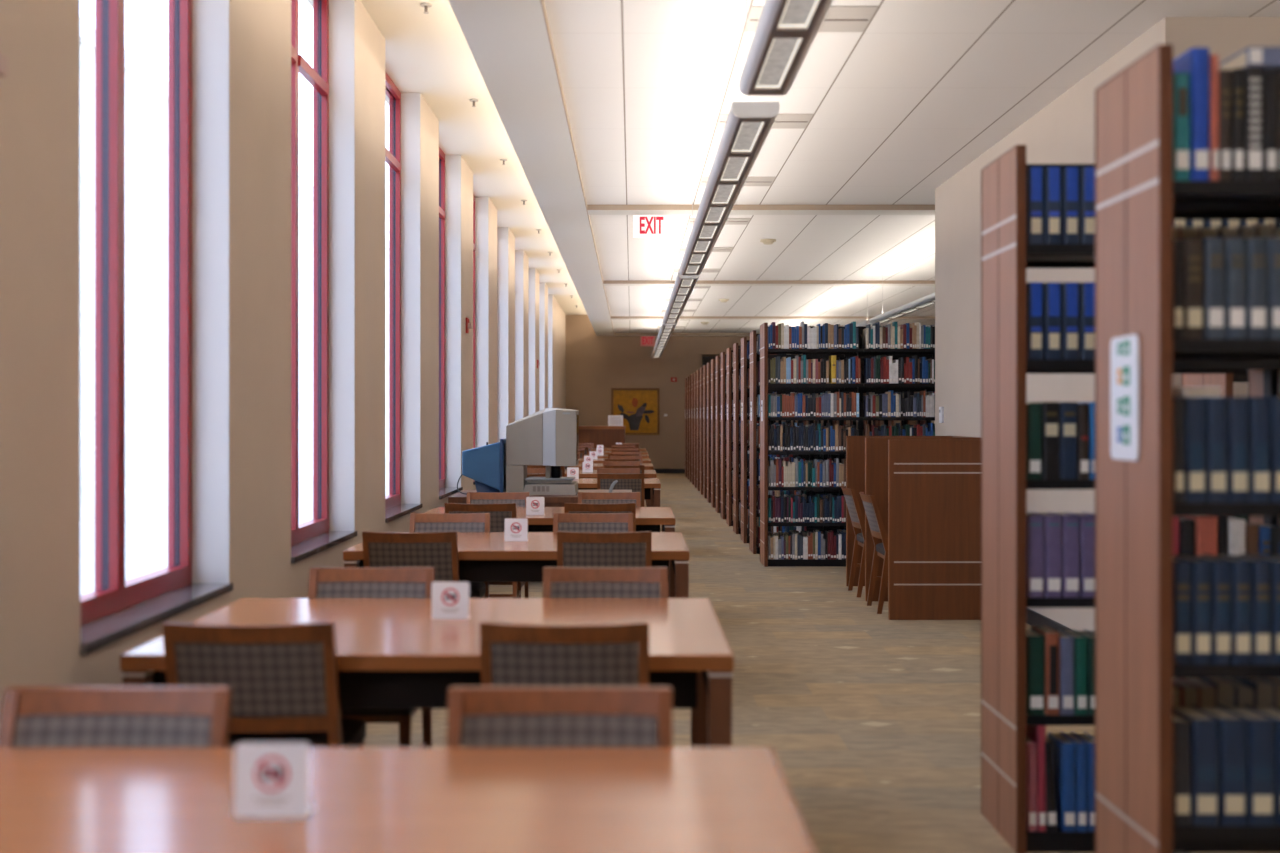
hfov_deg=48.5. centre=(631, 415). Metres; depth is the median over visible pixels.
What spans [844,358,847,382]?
book
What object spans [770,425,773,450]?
book
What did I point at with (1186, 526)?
book
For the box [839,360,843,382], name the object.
book
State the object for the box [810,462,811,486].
book
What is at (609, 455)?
chair
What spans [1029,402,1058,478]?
book
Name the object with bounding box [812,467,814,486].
book
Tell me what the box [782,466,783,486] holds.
book
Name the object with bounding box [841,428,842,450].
book
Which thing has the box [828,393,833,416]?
book
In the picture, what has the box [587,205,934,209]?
trim
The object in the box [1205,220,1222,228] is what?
book
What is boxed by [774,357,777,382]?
book
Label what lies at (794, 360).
book
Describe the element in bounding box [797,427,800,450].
book
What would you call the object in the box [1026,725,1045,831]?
book
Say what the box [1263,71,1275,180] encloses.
book
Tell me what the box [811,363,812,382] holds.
book
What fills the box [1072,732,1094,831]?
book
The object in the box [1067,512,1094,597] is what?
book
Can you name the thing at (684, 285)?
pendant light
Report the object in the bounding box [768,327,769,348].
book
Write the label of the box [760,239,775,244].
smoke detector
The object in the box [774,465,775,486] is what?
book
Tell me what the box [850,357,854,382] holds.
book
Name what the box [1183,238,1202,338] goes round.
book
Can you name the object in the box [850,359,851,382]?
book
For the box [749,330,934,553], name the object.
bookcase
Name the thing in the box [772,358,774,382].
book
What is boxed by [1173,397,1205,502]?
book
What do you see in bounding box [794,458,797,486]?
book
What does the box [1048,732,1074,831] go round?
book
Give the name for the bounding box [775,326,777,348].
book
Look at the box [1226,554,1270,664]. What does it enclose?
book
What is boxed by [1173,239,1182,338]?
book
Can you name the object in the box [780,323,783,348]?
book
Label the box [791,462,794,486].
book
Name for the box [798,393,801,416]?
book
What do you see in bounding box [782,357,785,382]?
book
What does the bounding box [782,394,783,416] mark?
book
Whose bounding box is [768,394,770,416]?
book
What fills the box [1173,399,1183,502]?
book
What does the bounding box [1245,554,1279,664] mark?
book
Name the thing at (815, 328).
book
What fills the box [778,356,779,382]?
book
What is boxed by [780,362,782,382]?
book
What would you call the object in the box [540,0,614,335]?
trim
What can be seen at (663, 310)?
ceiling vent
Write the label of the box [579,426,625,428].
countertop
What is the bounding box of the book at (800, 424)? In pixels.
[799,423,802,450]
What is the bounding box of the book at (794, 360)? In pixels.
[792,359,795,382]
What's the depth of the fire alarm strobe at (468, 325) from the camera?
13.95 m
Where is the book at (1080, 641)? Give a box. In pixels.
[1061,630,1086,714]
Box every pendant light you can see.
[651,346,665,357]
[655,321,676,346]
[663,271,699,323]
[679,0,779,274]
[739,0,832,95]
[856,320,871,326]
[869,273,934,323]
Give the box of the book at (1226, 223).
[1223,220,1240,227]
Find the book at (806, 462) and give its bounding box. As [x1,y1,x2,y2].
[806,462,809,486]
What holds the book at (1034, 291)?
in the bookcase at (1006, 255)
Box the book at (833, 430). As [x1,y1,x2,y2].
[833,430,834,450]
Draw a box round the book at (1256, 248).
[1246,238,1266,338]
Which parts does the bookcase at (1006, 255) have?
panel, rail, shelf, shelf, shelf, shelf, shelf, shelf, panel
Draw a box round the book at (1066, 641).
[1057,630,1073,714]
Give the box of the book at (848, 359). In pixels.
[848,359,849,382]
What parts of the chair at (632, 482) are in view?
leg, backrest, rail, leg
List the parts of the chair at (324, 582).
leg, backrest, rail, seat, seat frame, leg, leg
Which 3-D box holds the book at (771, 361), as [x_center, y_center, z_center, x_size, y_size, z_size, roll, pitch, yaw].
[1.311,-0.417,13.396,0.024,0.223,0.139,0,0,0]
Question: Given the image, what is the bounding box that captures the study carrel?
[846,436,980,619]
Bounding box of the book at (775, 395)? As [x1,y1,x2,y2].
[773,394,776,416]
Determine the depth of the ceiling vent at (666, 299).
24.69 m
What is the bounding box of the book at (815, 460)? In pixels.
[814,459,816,486]
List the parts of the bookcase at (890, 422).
panel, shelf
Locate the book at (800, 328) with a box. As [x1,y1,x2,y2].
[799,327,801,348]
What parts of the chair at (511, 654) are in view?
leg, rail, backrest, leg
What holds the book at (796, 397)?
in the bookcase at (764, 351)
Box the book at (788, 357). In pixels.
[788,357,790,382]
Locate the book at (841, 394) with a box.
[839,392,843,416]
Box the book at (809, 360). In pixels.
[808,359,810,382]
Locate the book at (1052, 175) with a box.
[1044,167,1061,243]
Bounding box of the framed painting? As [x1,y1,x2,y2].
[611,388,659,434]
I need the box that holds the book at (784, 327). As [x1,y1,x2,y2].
[784,327,785,348]
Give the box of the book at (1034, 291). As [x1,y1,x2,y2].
[1026,282,1043,359]
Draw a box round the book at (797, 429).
[796,428,798,450]
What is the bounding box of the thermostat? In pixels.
[939,407,943,422]
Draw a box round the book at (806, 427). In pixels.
[806,427,807,450]
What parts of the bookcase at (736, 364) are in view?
panel, shelf, shelf, shelf, shelf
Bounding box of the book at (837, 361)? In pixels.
[836,360,838,382]
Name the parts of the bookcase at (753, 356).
panel, shelf, shelf, shelf, shelf, shelf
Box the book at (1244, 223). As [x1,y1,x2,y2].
[1241,220,1258,227]
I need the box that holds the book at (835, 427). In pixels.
[833,425,837,450]
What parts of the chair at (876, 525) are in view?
rail, backrest, leg, rail, leg, seat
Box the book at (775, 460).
[774,459,777,486]
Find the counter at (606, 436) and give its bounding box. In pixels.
[579,426,625,447]
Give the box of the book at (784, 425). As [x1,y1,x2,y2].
[783,424,786,450]
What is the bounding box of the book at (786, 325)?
[784,324,788,348]
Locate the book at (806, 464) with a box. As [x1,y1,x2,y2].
[804,463,807,486]
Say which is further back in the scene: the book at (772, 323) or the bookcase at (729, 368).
the bookcase at (729, 368)
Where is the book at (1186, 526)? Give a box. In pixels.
[1179,517,1194,555]
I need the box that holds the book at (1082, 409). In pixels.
[1077,404,1088,478]
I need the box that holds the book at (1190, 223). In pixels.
[1187,220,1204,228]
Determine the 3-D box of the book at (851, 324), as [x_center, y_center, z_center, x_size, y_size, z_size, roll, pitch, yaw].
[2.055,-0.750,13.394,0.029,0.239,0.142,0,0,0]
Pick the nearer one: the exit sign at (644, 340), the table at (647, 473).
the table at (647, 473)
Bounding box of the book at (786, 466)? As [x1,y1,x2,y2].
[786,466,787,486]
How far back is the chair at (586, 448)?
25.99 m
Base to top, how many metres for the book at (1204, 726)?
0.250 m
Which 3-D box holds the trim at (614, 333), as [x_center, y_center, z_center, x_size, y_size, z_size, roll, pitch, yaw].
[3.286,-1.995,34.596,7.428,0.050,0.008,0,0,0]
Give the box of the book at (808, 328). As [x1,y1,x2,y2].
[807,327,809,348]
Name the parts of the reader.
len arm, stage plate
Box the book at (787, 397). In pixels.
[786,396,788,416]
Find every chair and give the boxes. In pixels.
[0,686,231,746]
[162,621,365,746]
[308,567,434,746]
[362,531,469,597]
[409,513,489,597]
[444,503,520,597]
[446,686,672,746]
[466,492,529,597]
[479,621,648,685]
[527,465,564,476]
[527,469,545,473]
[527,474,545,480]
[543,567,667,746]
[553,513,632,531]
[557,531,651,566]
[564,503,635,531]
[578,492,639,506]
[579,445,591,450]
[579,447,588,453]
[579,450,583,457]
[597,468,639,506]
[597,473,644,506]
[603,461,639,467]
[604,459,639,460]
[604,465,643,506]
[608,454,638,458]
[610,456,641,462]
[611,445,634,449]
[611,450,638,453]
[612,448,637,449]
[612,452,640,455]
[616,444,638,449]
[622,443,638,444]
[841,486,864,596]
[860,492,887,613]
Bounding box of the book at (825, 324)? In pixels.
[823,323,827,348]
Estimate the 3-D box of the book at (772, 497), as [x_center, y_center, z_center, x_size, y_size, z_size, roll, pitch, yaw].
[1.331,0.878,13.401,0.021,0.243,0.151,0,0,0]
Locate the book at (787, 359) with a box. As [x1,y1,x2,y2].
[786,358,788,382]
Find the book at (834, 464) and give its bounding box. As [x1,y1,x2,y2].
[832,463,835,486]
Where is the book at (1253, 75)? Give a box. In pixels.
[1242,66,1262,180]
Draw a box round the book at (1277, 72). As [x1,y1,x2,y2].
[1276,71,1279,180]
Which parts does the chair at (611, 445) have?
rail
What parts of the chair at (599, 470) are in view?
rail, backrest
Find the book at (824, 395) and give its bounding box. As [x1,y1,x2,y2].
[822,394,825,416]
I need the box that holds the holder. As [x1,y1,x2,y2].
[609,480,617,492]
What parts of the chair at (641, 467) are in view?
rail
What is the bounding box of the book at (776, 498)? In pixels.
[775,497,777,522]
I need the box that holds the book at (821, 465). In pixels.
[820,463,822,486]
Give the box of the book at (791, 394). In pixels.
[790,393,794,416]
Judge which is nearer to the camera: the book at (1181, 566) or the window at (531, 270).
the book at (1181, 566)
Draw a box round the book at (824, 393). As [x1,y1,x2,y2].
[824,393,827,416]
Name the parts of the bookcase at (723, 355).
panel, shelf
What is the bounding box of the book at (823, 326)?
[822,325,824,348]
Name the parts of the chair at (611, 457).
rail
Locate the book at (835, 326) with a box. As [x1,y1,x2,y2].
[834,325,836,348]
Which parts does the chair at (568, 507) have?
rail, backrest, leg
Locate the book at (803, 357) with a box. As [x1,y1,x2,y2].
[801,355,805,382]
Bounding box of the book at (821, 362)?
[820,361,822,382]
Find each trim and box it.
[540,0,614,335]
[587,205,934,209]
[603,280,934,283]
[611,316,934,318]
[614,333,759,334]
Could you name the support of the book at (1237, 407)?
in the bookcase at (1138, 200)
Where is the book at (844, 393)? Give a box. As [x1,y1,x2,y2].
[844,393,845,416]
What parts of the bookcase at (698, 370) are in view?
panel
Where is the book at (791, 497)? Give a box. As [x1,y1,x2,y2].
[791,497,792,522]
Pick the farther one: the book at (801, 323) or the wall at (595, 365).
the wall at (595, 365)
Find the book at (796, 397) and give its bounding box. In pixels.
[795,396,797,416]
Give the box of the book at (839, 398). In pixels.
[839,398,840,416]
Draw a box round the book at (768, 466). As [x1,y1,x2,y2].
[768,466,769,486]
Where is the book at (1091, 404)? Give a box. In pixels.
[1077,402,1094,478]
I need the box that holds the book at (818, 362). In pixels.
[818,362,819,382]
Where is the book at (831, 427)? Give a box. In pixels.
[830,426,832,450]
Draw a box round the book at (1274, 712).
[1246,705,1279,824]
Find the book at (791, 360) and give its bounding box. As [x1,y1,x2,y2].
[791,360,792,382]
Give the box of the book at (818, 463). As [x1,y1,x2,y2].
[817,462,819,486]
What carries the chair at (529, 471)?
on the floor
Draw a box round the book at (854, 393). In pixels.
[854,393,855,416]
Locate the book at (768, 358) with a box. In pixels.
[768,358,769,382]
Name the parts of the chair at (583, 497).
leg, backrest, rail, leg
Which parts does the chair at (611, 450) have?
rail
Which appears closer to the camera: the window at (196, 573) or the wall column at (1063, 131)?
the window at (196, 573)
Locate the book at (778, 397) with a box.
[777,396,779,416]
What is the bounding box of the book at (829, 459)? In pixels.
[827,458,831,486]
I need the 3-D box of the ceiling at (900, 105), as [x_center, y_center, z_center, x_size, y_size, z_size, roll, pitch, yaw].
[3.285,-2.070,15.900,7.430,0.100,38.200,0,0,0]
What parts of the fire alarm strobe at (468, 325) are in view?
plate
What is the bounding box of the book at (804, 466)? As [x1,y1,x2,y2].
[803,464,805,486]
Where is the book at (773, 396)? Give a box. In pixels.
[773,396,774,416]
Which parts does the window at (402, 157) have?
frame, sill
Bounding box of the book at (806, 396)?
[805,395,807,416]
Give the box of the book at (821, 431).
[821,431,822,450]
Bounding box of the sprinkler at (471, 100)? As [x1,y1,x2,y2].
[469,99,477,106]
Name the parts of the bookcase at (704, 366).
panel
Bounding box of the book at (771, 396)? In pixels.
[771,396,772,416]
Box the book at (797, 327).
[795,326,798,348]
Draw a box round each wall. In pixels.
[0,0,565,716]
[566,315,915,468]
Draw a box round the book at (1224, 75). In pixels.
[1219,70,1230,180]
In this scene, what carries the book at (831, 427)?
in the bookcase at (764, 351)
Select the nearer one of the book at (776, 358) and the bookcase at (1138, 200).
the bookcase at (1138, 200)
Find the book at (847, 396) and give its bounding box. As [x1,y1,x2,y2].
[846,395,848,416]
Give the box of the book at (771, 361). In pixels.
[770,360,772,382]
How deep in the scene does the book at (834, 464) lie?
13.32 m
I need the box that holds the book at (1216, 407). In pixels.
[1206,397,1226,502]
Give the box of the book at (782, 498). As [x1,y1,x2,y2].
[779,496,783,522]
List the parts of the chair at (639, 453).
rail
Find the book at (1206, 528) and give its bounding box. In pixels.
[1181,517,1217,555]
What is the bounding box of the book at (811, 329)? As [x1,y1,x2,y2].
[810,328,813,348]
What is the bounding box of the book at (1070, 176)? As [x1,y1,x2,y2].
[1062,167,1079,243]
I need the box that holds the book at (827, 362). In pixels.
[826,361,828,382]
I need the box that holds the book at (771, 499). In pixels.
[771,499,772,522]
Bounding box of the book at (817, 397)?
[817,397,820,416]
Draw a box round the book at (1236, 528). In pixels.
[1227,517,1245,555]
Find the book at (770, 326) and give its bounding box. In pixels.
[769,325,771,348]
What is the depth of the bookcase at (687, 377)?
31.77 m
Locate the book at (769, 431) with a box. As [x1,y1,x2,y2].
[768,430,770,450]
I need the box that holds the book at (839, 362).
[839,362,840,382]
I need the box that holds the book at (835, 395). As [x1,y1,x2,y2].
[834,394,836,416]
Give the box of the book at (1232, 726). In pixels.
[1193,705,1245,825]
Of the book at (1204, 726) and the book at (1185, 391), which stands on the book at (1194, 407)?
the book at (1185, 391)
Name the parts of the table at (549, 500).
modesty panel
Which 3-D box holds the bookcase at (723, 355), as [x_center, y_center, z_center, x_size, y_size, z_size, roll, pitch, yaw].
[2.625,0.268,19.630,2.784,2.284,0.468,0,0,0]
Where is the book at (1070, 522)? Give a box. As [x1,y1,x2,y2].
[1050,512,1079,597]
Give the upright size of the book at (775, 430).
0.211 m
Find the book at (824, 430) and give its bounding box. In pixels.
[822,429,825,450]
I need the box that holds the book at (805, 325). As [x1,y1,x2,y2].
[804,324,806,348]
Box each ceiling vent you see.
[662,310,694,311]
[666,299,701,300]
[669,286,709,287]
[674,269,719,272]
[680,247,732,251]
[688,218,750,224]
[699,177,775,185]
[716,114,812,127]
[744,6,877,31]
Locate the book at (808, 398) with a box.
[808,398,809,416]
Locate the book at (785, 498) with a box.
[782,496,786,522]
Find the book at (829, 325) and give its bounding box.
[828,324,830,348]
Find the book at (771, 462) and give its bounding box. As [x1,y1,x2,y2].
[769,460,773,486]
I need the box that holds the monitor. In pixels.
[457,438,505,494]
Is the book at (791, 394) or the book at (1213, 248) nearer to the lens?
the book at (1213, 248)
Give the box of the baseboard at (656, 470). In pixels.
[653,469,684,472]
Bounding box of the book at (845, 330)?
[844,329,846,348]
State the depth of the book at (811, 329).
13.33 m
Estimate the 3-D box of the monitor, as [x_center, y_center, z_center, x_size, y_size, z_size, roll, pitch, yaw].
[-1.296,0.432,12.270,0.417,0.475,0.404,0,0,0]
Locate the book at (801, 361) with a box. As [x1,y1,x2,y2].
[801,361,802,382]
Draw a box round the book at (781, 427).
[780,426,782,450]
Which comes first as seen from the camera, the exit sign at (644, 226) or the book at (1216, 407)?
the book at (1216, 407)
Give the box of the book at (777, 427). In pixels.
[776,426,779,450]
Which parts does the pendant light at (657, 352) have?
under frame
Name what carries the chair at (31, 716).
on the floor
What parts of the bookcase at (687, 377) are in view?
panel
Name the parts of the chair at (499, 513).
rail, backrest, leg, leg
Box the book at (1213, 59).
[1209,54,1218,180]
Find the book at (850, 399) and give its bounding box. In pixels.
[849,398,851,416]
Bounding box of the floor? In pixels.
[365,473,1279,852]
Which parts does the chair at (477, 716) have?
leg, backrest, rail, leg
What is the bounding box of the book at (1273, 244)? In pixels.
[1267,238,1279,338]
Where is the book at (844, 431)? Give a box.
[843,430,845,450]
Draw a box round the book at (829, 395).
[828,394,830,416]
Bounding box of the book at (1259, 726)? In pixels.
[1220,705,1273,825]
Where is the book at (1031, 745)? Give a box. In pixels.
[1026,735,1036,831]
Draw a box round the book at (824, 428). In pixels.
[824,428,827,450]
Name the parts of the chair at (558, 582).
leg, rail, backrest, leg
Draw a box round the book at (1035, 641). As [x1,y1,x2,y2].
[1026,628,1044,714]
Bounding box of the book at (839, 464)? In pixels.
[839,464,843,485]
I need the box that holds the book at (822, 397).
[820,396,823,416]
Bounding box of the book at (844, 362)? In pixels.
[844,362,845,382]
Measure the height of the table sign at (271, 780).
0.122 m
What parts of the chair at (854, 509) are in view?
rail, backrest, leg, rail, leg, seat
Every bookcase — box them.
[685,378,805,476]
[687,377,808,478]
[689,375,817,481]
[691,373,693,484]
[694,372,835,487]
[697,369,845,490]
[700,367,852,494]
[703,365,866,498]
[707,362,879,502]
[711,359,893,507]
[715,356,908,512]
[721,352,924,518]
[726,348,913,525]
[733,343,913,533]
[741,337,934,542]
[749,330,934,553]
[760,323,934,566]
[981,145,1279,852]
[1095,44,1279,852]
[1181,372,1247,517]
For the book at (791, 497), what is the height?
0.232 m
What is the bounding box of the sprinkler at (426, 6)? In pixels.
[420,3,431,13]
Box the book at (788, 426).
[787,425,789,450]
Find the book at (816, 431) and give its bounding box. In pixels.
[815,430,818,450]
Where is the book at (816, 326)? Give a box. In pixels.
[816,326,818,348]
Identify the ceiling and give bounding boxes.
[307,0,586,314]
[449,0,613,335]
[544,0,1279,332]
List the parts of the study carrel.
panel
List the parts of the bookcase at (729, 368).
panel, shelf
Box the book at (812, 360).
[811,359,814,382]
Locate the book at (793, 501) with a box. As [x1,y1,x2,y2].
[793,501,794,522]
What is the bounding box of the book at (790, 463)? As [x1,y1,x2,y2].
[790,463,791,486]
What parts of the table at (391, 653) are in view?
leg, leg, leg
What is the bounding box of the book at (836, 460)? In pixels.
[834,458,838,486]
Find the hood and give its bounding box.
[506,408,578,465]
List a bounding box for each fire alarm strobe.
[0,53,7,75]
[466,318,471,332]
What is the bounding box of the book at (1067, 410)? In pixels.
[1059,402,1076,478]
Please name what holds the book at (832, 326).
in the bookcase at (764, 351)
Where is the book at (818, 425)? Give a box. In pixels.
[817,424,820,450]
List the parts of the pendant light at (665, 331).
under frame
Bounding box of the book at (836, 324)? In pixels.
[836,324,838,348]
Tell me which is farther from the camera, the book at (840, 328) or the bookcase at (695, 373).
the bookcase at (695, 373)
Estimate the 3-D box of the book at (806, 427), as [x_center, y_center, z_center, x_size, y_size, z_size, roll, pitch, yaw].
[1.640,0.215,13.393,0.023,0.229,0.140,0,0,0]
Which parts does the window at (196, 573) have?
frame, sill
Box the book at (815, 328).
[813,327,816,348]
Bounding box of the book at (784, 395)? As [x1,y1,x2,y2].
[784,395,785,416]
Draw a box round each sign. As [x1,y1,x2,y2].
[233,743,314,817]
[431,582,470,618]
[504,518,527,540]
[526,497,544,514]
[567,467,578,478]
[582,462,592,471]
[584,456,592,461]
[589,451,596,458]
[596,448,602,454]
[608,415,622,425]
[633,215,668,237]
[640,336,654,345]
[1110,334,1138,460]
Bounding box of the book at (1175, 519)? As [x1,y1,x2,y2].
[1173,517,1178,555]
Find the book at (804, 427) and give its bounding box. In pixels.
[803,426,805,450]
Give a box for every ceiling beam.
[587,210,934,214]
[603,284,934,285]
[611,319,934,319]
[615,335,748,335]
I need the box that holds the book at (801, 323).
[800,321,803,348]
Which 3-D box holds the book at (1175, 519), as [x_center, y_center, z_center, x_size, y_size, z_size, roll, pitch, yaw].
[1.754,0.457,4.680,0.037,0.260,0.171,0,0,0]
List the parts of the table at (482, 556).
leg, leg, leg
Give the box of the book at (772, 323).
[771,322,774,348]
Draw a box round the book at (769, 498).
[768,497,770,522]
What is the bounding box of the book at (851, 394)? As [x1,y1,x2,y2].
[849,392,853,416]
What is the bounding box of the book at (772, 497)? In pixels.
[771,496,774,522]
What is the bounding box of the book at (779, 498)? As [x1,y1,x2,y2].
[777,497,780,522]
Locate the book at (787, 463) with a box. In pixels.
[786,461,789,486]
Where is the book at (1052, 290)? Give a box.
[1044,282,1061,359]
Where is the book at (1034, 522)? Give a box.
[1026,512,1043,597]
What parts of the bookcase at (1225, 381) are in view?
panel, shelf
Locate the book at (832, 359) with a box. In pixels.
[829,355,835,382]
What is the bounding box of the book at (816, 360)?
[815,359,817,382]
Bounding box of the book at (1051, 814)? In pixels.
[1045,737,1057,831]
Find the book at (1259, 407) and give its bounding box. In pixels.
[1249,397,1269,502]
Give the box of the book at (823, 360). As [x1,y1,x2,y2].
[822,359,825,382]
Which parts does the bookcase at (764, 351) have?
panel, shelf, shelf, shelf, shelf, shelf, shelf, shelf, shelf, shelf, shelf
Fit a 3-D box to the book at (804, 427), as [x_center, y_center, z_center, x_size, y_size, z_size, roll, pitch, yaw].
[1.617,0.210,13.390,0.021,0.239,0.135,0,0,0]
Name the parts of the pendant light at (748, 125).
under frame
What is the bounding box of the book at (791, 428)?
[790,427,792,450]
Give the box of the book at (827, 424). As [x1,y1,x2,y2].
[826,423,829,450]
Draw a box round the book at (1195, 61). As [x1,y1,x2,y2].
[1173,47,1208,180]
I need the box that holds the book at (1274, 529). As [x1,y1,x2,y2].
[1251,523,1279,555]
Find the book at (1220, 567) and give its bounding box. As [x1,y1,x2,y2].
[1187,554,1230,664]
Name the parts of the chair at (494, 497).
leg, rail, backrest, leg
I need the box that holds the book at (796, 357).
[795,356,797,382]
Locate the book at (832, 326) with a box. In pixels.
[831,325,833,348]
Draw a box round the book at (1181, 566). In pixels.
[1173,556,1190,664]
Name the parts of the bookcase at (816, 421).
panel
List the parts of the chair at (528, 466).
rail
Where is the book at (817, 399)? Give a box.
[816,398,818,416]
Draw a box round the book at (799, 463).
[798,462,800,486]
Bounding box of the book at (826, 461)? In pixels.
[824,459,828,486]
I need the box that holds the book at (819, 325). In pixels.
[817,324,820,348]
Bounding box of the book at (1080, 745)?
[1061,732,1086,831]
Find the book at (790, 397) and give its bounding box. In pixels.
[789,396,791,416]
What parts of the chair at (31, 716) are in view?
leg, backrest, rail, leg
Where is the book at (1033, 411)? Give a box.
[1026,404,1041,478]
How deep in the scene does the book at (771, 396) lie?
13.32 m
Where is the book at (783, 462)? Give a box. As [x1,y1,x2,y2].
[782,461,785,486]
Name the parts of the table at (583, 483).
leg, leg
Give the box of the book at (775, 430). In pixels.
[774,429,776,450]
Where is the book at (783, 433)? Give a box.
[783,433,784,450]
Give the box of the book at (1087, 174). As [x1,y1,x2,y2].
[1080,167,1094,243]
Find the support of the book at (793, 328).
in the bookcase at (764, 351)
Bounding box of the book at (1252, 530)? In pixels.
[1246,523,1258,555]
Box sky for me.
[81,19,388,520]
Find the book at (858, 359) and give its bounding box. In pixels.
[858,359,859,382]
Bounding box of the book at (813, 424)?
[812,423,814,450]
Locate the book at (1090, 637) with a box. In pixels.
[1073,630,1094,714]
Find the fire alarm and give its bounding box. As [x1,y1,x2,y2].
[671,377,676,381]
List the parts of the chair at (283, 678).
leg, rail, backrest, rail, seat, leg, leg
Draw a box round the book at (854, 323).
[851,322,855,348]
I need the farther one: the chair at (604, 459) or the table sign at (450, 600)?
the chair at (604, 459)
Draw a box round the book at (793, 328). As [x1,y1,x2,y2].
[790,327,794,348]
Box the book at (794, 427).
[791,426,795,450]
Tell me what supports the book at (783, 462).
in the bookcase at (764, 351)
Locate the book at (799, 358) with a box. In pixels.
[798,357,800,382]
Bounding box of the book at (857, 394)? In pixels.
[856,393,858,416]
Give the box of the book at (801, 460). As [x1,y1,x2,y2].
[800,459,802,486]
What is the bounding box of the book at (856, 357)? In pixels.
[855,356,857,382]
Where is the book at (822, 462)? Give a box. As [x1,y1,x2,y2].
[821,461,825,486]
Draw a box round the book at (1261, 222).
[1259,220,1276,228]
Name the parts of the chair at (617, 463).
rail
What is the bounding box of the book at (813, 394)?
[812,393,815,416]
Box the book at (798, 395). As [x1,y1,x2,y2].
[796,394,799,416]
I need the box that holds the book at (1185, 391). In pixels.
[1173,387,1221,396]
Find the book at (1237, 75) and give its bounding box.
[1231,68,1243,180]
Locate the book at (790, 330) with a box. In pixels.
[789,328,791,348]
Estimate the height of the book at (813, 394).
0.223 m
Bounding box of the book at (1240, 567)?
[1207,554,1250,664]
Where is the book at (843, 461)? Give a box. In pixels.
[841,459,845,485]
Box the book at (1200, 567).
[1173,554,1210,664]
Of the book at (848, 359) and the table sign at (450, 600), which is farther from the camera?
the book at (848, 359)
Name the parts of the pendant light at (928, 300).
under frame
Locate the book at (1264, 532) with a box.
[1259,526,1269,554]
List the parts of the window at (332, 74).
frame, sill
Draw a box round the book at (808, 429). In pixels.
[808,429,809,450]
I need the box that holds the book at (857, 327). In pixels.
[856,327,857,348]
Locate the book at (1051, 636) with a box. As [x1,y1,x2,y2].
[1032,625,1058,714]
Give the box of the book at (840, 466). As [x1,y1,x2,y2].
[839,465,841,486]
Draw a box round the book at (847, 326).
[845,324,849,348]
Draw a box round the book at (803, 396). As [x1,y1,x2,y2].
[802,395,804,416]
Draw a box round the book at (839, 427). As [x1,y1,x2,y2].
[838,426,840,450]
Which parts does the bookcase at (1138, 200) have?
panel, shelf, shelf, shelf, shelf, shelf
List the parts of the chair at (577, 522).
leg, rail, backrest, leg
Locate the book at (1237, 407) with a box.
[1227,397,1248,502]
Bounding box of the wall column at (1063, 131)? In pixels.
[935,17,1279,630]
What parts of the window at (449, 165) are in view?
frame, sill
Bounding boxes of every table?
[0,747,816,852]
[120,598,733,746]
[343,532,688,597]
[426,507,674,597]
[448,490,631,506]
[565,470,656,506]
[570,463,652,506]
[573,478,660,506]
[579,458,650,506]
[584,454,648,500]
[592,448,645,450]
[603,451,647,453]
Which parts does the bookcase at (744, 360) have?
panel, shelf, shelf, shelf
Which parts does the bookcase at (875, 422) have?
panel, shelf, shelf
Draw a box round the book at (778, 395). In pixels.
[778,395,781,416]
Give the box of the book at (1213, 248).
[1203,238,1224,338]
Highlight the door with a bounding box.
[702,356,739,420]
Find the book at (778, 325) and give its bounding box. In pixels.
[777,324,780,348]
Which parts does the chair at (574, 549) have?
leg, rail, backrest, leg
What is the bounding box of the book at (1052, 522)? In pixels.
[1032,512,1061,597]
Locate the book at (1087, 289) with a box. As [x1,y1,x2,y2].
[1080,282,1094,359]
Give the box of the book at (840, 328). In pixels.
[840,328,843,348]
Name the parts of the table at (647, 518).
leg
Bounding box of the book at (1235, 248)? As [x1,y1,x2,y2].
[1225,238,1245,338]
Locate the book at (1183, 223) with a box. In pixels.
[1173,220,1186,227]
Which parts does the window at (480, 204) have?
frame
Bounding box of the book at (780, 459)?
[777,458,781,486]
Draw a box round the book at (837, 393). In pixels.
[835,392,838,416]
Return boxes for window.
[80,0,232,654]
[291,0,356,562]
[385,71,421,522]
[439,147,462,499]
[473,194,487,484]
[497,227,507,442]
[515,250,522,420]
[529,268,534,414]
[539,283,544,410]
[548,295,551,407]
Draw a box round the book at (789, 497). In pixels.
[787,496,790,522]
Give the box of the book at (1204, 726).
[1173,705,1218,825]
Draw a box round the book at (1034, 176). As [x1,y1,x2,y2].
[1026,167,1043,243]
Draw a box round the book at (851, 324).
[849,323,852,348]
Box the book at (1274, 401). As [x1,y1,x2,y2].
[1270,397,1279,502]
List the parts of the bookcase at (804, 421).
panel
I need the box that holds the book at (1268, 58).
[1220,47,1279,71]
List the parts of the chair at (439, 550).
leg, rail, backrest, leg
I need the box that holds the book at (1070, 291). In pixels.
[1062,282,1079,359]
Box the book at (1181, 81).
[1173,73,1189,180]
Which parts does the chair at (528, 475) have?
rail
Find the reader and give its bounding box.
[506,408,578,494]
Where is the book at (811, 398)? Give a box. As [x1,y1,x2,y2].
[810,397,812,416]
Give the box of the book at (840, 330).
[839,329,841,348]
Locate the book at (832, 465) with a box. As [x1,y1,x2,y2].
[832,465,833,486]
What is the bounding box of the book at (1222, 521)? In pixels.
[1218,517,1226,555]
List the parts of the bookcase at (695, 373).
panel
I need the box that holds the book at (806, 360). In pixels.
[806,360,807,382]
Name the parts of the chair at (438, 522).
leg, rail, backrest, seat, leg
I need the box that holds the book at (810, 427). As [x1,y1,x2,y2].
[808,425,812,450]
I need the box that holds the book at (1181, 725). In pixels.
[1173,712,1190,825]

